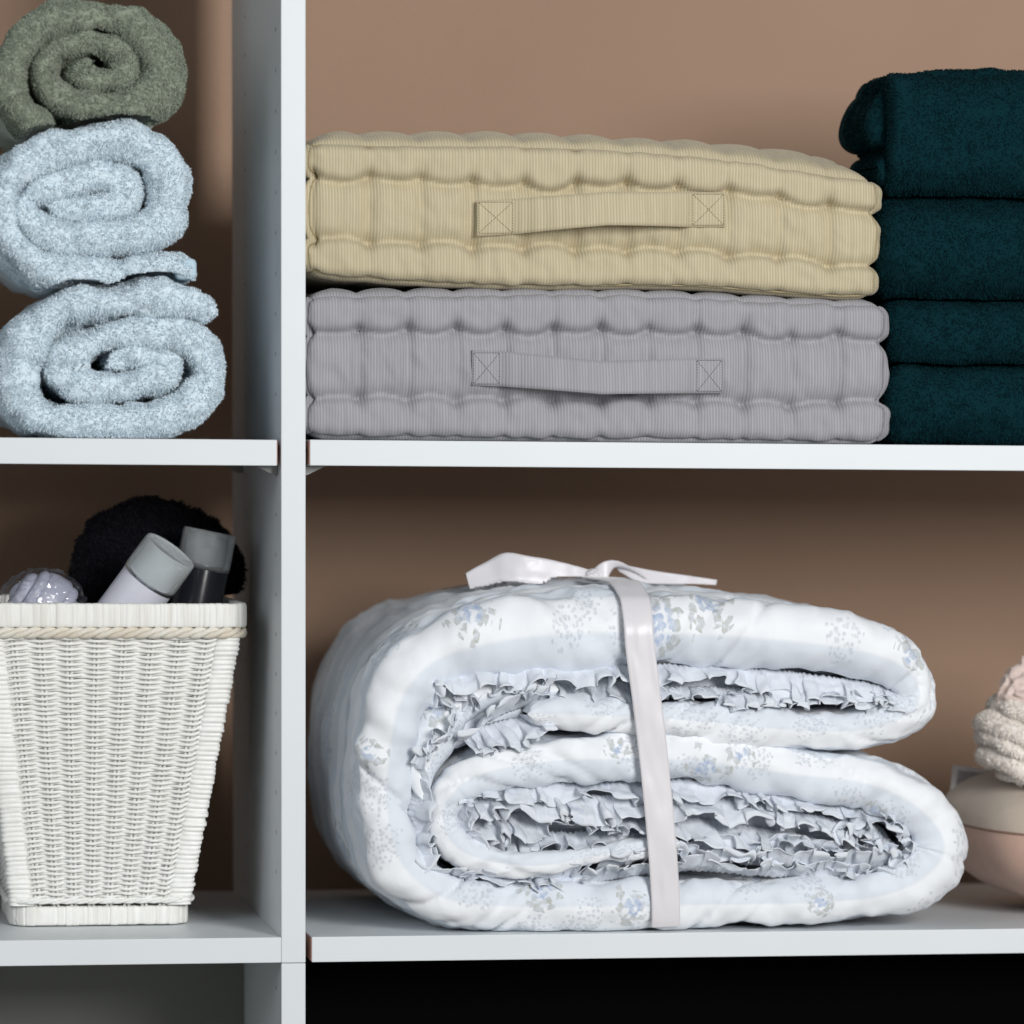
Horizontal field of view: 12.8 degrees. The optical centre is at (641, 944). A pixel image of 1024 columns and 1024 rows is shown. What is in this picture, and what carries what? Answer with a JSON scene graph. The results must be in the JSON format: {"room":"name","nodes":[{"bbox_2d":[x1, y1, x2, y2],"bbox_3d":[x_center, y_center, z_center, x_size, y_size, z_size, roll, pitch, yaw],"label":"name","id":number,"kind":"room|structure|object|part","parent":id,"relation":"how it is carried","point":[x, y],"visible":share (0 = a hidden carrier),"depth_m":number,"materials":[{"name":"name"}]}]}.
{"room":"linen closet","nodes":[
{"label":"linen closet","id":0,"kind":"room"},
{"bbox_2d":[0,0,1023,890],"bbox_3d":[0.009,-0.614,4.202,3.600,2.100,0.080,-1,6,-11],"label":"wall","id":1,"kind":"structure","parent":0,"point":[935,558],"depth_m":4.15,"materials":[{"name":"paint"}]},
{"bbox_3d":[0.472,0.721,1.829,3.600,0.040,5.172,-1,6,-11],"label":"floor","id":2,"kind":"structure","parent":0,"visible":0},
{"bbox_2d":[0,0,1023,1023],"bbox_3d":[0.135,-0.430,3.904,1.568,1.800,0.396,-1,6,-11],"label":"shelving unit","id":3,"kind":"object","parent":2,"relation":"on","point":[269,949],"visible":0.98,"depth_m":3.77,"materials":[{"name":"white wood"}]},
{"bbox_2d":[0,275,227,438],"bbox_3d":[-0.443,-0.480,3.744,0.192,0.130,0.315,-1,6,-11],"label":"rolled towel","id":4,"kind":"object","parent":3,"relation":"on","point":[133,358],"visible":0.99,"depth_m":3.60,"materials":[{"name":"fabric"}]},
{"bbox_2d":[0,117,196,298],"bbox_3d":[-0.459,-0.598,3.730,0.171,0.137,0.315,-1,6,-11],"label":"rolled towel","id":5,"kind":"object","parent":4,"relation":"on","point":[97,203],"visible":0.99,"depth_m":3.59,"materials":[{"name":"fabric"}]},
{"bbox_2d":[0,0,187,152],"bbox_3d":[-0.457,-0.706,3.718,0.165,0.110,0.320,-1,6,-11],"label":"rolled towel","id":6,"kind":"object","parent":5,"relation":"on","point":[65,64],"visible":1,"depth_m":3.58,"materials":[{"name":"green fabric"}]},
{"bbox_3d":[-0.496,0.223,3.967,0.299,0.479,0.015,-1,6,-11],"label":"panel","id":7,"kind":"part","parent":3,"relation":"part of","materials":[{"name":"grey wood"}]},
{"bbox_2d":[0,594,246,925],"bbox_3d":[-0.449,-0.155,3.799,0.224,0.266,0.224,-1,6,-11],"label":"wicker basket","id":8,"kind":"object","parent":3,"relation":"on","point":[104,822],"visible":0.99,"depth_m":3.71,"materials":[{"name":"white wicker"}]},
{"bbox_3d":[-0.516,-0.142,3.706,0.046,0.226,0.053,-1,6,-11],"label":"corner post","id":9,"kind":"part","parent":8,"relation":"part of","materials":[{"name":"white wicker"}]},
{"bbox_2d":[7,571,77,627],"bbox_3d":[-0.490,-0.278,3.723,0.074,0.059,0.058,-1,6,-11],"label":"soap","id":10,"kind":"object","parent":8,"relation":"in","point":[44,587],"visible":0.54,"depth_m":3.70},
{"bbox_2d":[76,533,192,702],"bbox_3d":[-0.429,-0.262,3.734,0.129,0.149,0.047,2,6,13],"label":"bottle","id":11,"kind":"object","parent":8,"relation":"in","point":[156,569],"visible":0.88,"depth_m":3.71,"materials":[{"name":"white plastic"}]},
{"bbox_2d":[66,494,247,655],"bbox_3d":[-0.407,-0.309,3.843,0.156,0.142,0.073,-1,6,-11],"label":"sponge","id":12,"kind":"object","parent":8,"relation":"in","point":[109,537],"visible":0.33,"depth_m":3.82,"materials":[{"name":"black fabric"}]},
{"bbox_2d":[150,526,235,717],"bbox_3d":[-0.371,-0.266,3.774,0.072,0.160,0.045,-1,6,-11],"label":"bottle","id":13,"kind":"object","parent":8,"relation":"in","point":[210,553],"visible":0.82,"depth_m":3.75,"materials":[{"name":"black plastic"},{"name":"frosted plastic"}]},
{"bbox_3d":[-0.359,-0.144,3.736,0.076,0.226,0.028,4,7,28],"label":"corner post","id":14,"kind":"part","parent":8,"relation":"part of","materials":[{"name":"white wicker"}]},
{"bbox_3d":[-0.472,-0.410,3.791,0.296,0.020,0.395,-1,6,-11],"label":"shelf","id":15,"kind":"part","parent":3,"relation":"part of","materials":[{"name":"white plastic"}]},
{"bbox_3d":[-0.473,-0.014,3.833,0.299,0.020,0.395,-1,6,-11],"label":"shelf","id":16,"kind":"part","parent":3,"relation":"part of","materials":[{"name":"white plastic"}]},
{"bbox_2d":[306,287,890,443],"bbox_3d":[-0.064,-0.485,3.832,0.490,0.125,0.377,-1,6,-11],"label":"floor cushion","id":17,"kind":"object","parent":3,"relation":"on","point":[425,363],"visible":0.84,"depth_m":3.67,"materials":[{"name":"grey fabric"}]},
{"bbox_2d":[306,131,881,300],"bbox_3d":[-0.067,-0.605,3.812,0.482,0.136,0.369,-1,6,-11],"label":"floor cushion","id":18,"kind":"object","parent":17,"relation":"on","point":[433,209],"visible":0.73,"depth_m":3.65,"materials":[{"name":"beige fabric"}]},
{"bbox_3d":[-0.030,-0.584,3.645,0.202,0.039,0.024,-1,6,-11],"label":"handle","id":19,"kind":"part","parent":18,"relation":"part of","materials":[{"name":"beige fabric"}]},
{"bbox_3d":[-0.033,-0.458,3.659,0.205,0.034,0.022,-1,6,-11],"label":"handle","id":20,"kind":"part","parent":17,"relation":"part of","materials":[{"name":"grey fabric"}]},
{"bbox_2d":[307,577,967,930],"bbox_3d":[-0.009,-0.169,3.878,0.522,0.283,0.346,-1,6,-11],"label":"comforter","id":21,"kind":"object","parent":3,"relation":"on","point":[473,755],"visible":1,"depth_m":3.72,"materials":[{"name":"fabric"}]},
{"bbox_2d":[465,553,716,926],"bbox_3d":[-0.029,-0.173,3.791,0.219,0.302,0.187,-1,6,-11],"label":"satin ribbon","id":22,"kind":"object","parent":21,"relation":"attached to","point":[503,568],"visible":1,"depth_m":3.71,"materials":[{"name":"white fabric"}]},
{"bbox_3d":[0.313,0.234,3.917,1.230,0.479,0.015,-1,6,-11],"label":"panel","id":23,"kind":"part","parent":3,"relation":"part of","materials":[{"name":"black"}]},
{"bbox_3d":[0.300,-0.024,3.979,1.225,0.020,0.395,-1,6,-11],"label":"shelf","id":24,"kind":"part","parent":3,"relation":"part of","materials":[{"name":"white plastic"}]},
{"bbox_3d":[0.302,-0.420,3.936,1.227,0.020,0.395,-1,6,-11],"label":"shelf","id":25,"kind":"part","parent":3,"relation":"part of","materials":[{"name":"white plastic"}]},
{"bbox_2d":[871,363,1023,445],"bbox_3d":[0.338,-0.460,3.893,0.338,0.068,0.301,-1,6,-11],"label":"folded towel","id":26,"kind":"object","parent":3,"relation":"on","point":[928,404],"visible":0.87,"depth_m":3.74,"materials":[{"name":"teal fabric"}]},
{"bbox_2d":[873,299,1023,365],"bbox_3d":[0.338,-0.518,3.888,0.336,0.056,0.297,-1,6,-11],"label":"folded towel","id":27,"kind":"object","parent":26,"relation":"on","point":[938,332],"visible":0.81,"depth_m":3.73,"materials":[{"name":"teal fabric"}]},
{"bbox_2d":[860,196,1023,302],"bbox_3d":[0.335,-0.586,3.877,0.346,0.088,0.302,-1,6,-11],"label":"folded towel","id":28,"kind":"object","parent":27,"relation":"on","point":[955,248],"visible":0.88,"depth_m":3.72,"materials":[{"name":"teal fabric"}]},
{"bbox_2d":[838,67,1023,200],"bbox_3d":[0.347,-0.669,3.786,0.352,0.110,0.145,-1,6,-11],"label":"folded towel","id":29,"kind":"object","parent":28,"relation":"on","point":[948,132],"visible":0.94,"depth_m":3.71,"materials":[{"name":"teal fabric"}]},
{"bbox_2d":[945,765,1023,896],"bbox_3d":[0.416,-0.093,3.955,0.303,0.124,0.243,-2,7,-20],"label":"bowl","id":30,"kind":"object","parent":3,"relation":"on","point":[990,810],"visible":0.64,"depth_m":3.87,"materials":[{"name":"beige ceramic"}]},
{"bbox_3d":[0.290,-0.141,3.967,0.035,0.022,0.001,-1,6,-11],"label":"printed panel","id":31,"kind":"part","parent":30,"relation":"part of","materials":[{"name":"beige ceramic"}]},
{"bbox_3d":[0.417,-0.123,3.952,0.308,0.064,0.253,-1,6,-11],"label":"panel","id":32,"kind":"part","parent":30,"relation":"part of","materials":[{"name":"beige ceramic"}]},
{"bbox_3d":[0.416,-0.069,3.958,0.308,0.075,0.253,-1,6,-11],"label":"panel","id":33,"kind":"part","parent":30,"relation":"part of","materials":[{"name":"ceramic"}]},
{"bbox_2d":[971,656,1023,786],"bbox_3d":[0.385,-0.198,3.884,0.204,0.131,0.114,0,6,-5],"label":"rolled towel","id":34,"kind":"object","parent":30,"relation":"on","point":[998,732],"visible":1,"depth_m":3.85,"materials":[{"name":"beige fabric"}]}
]}

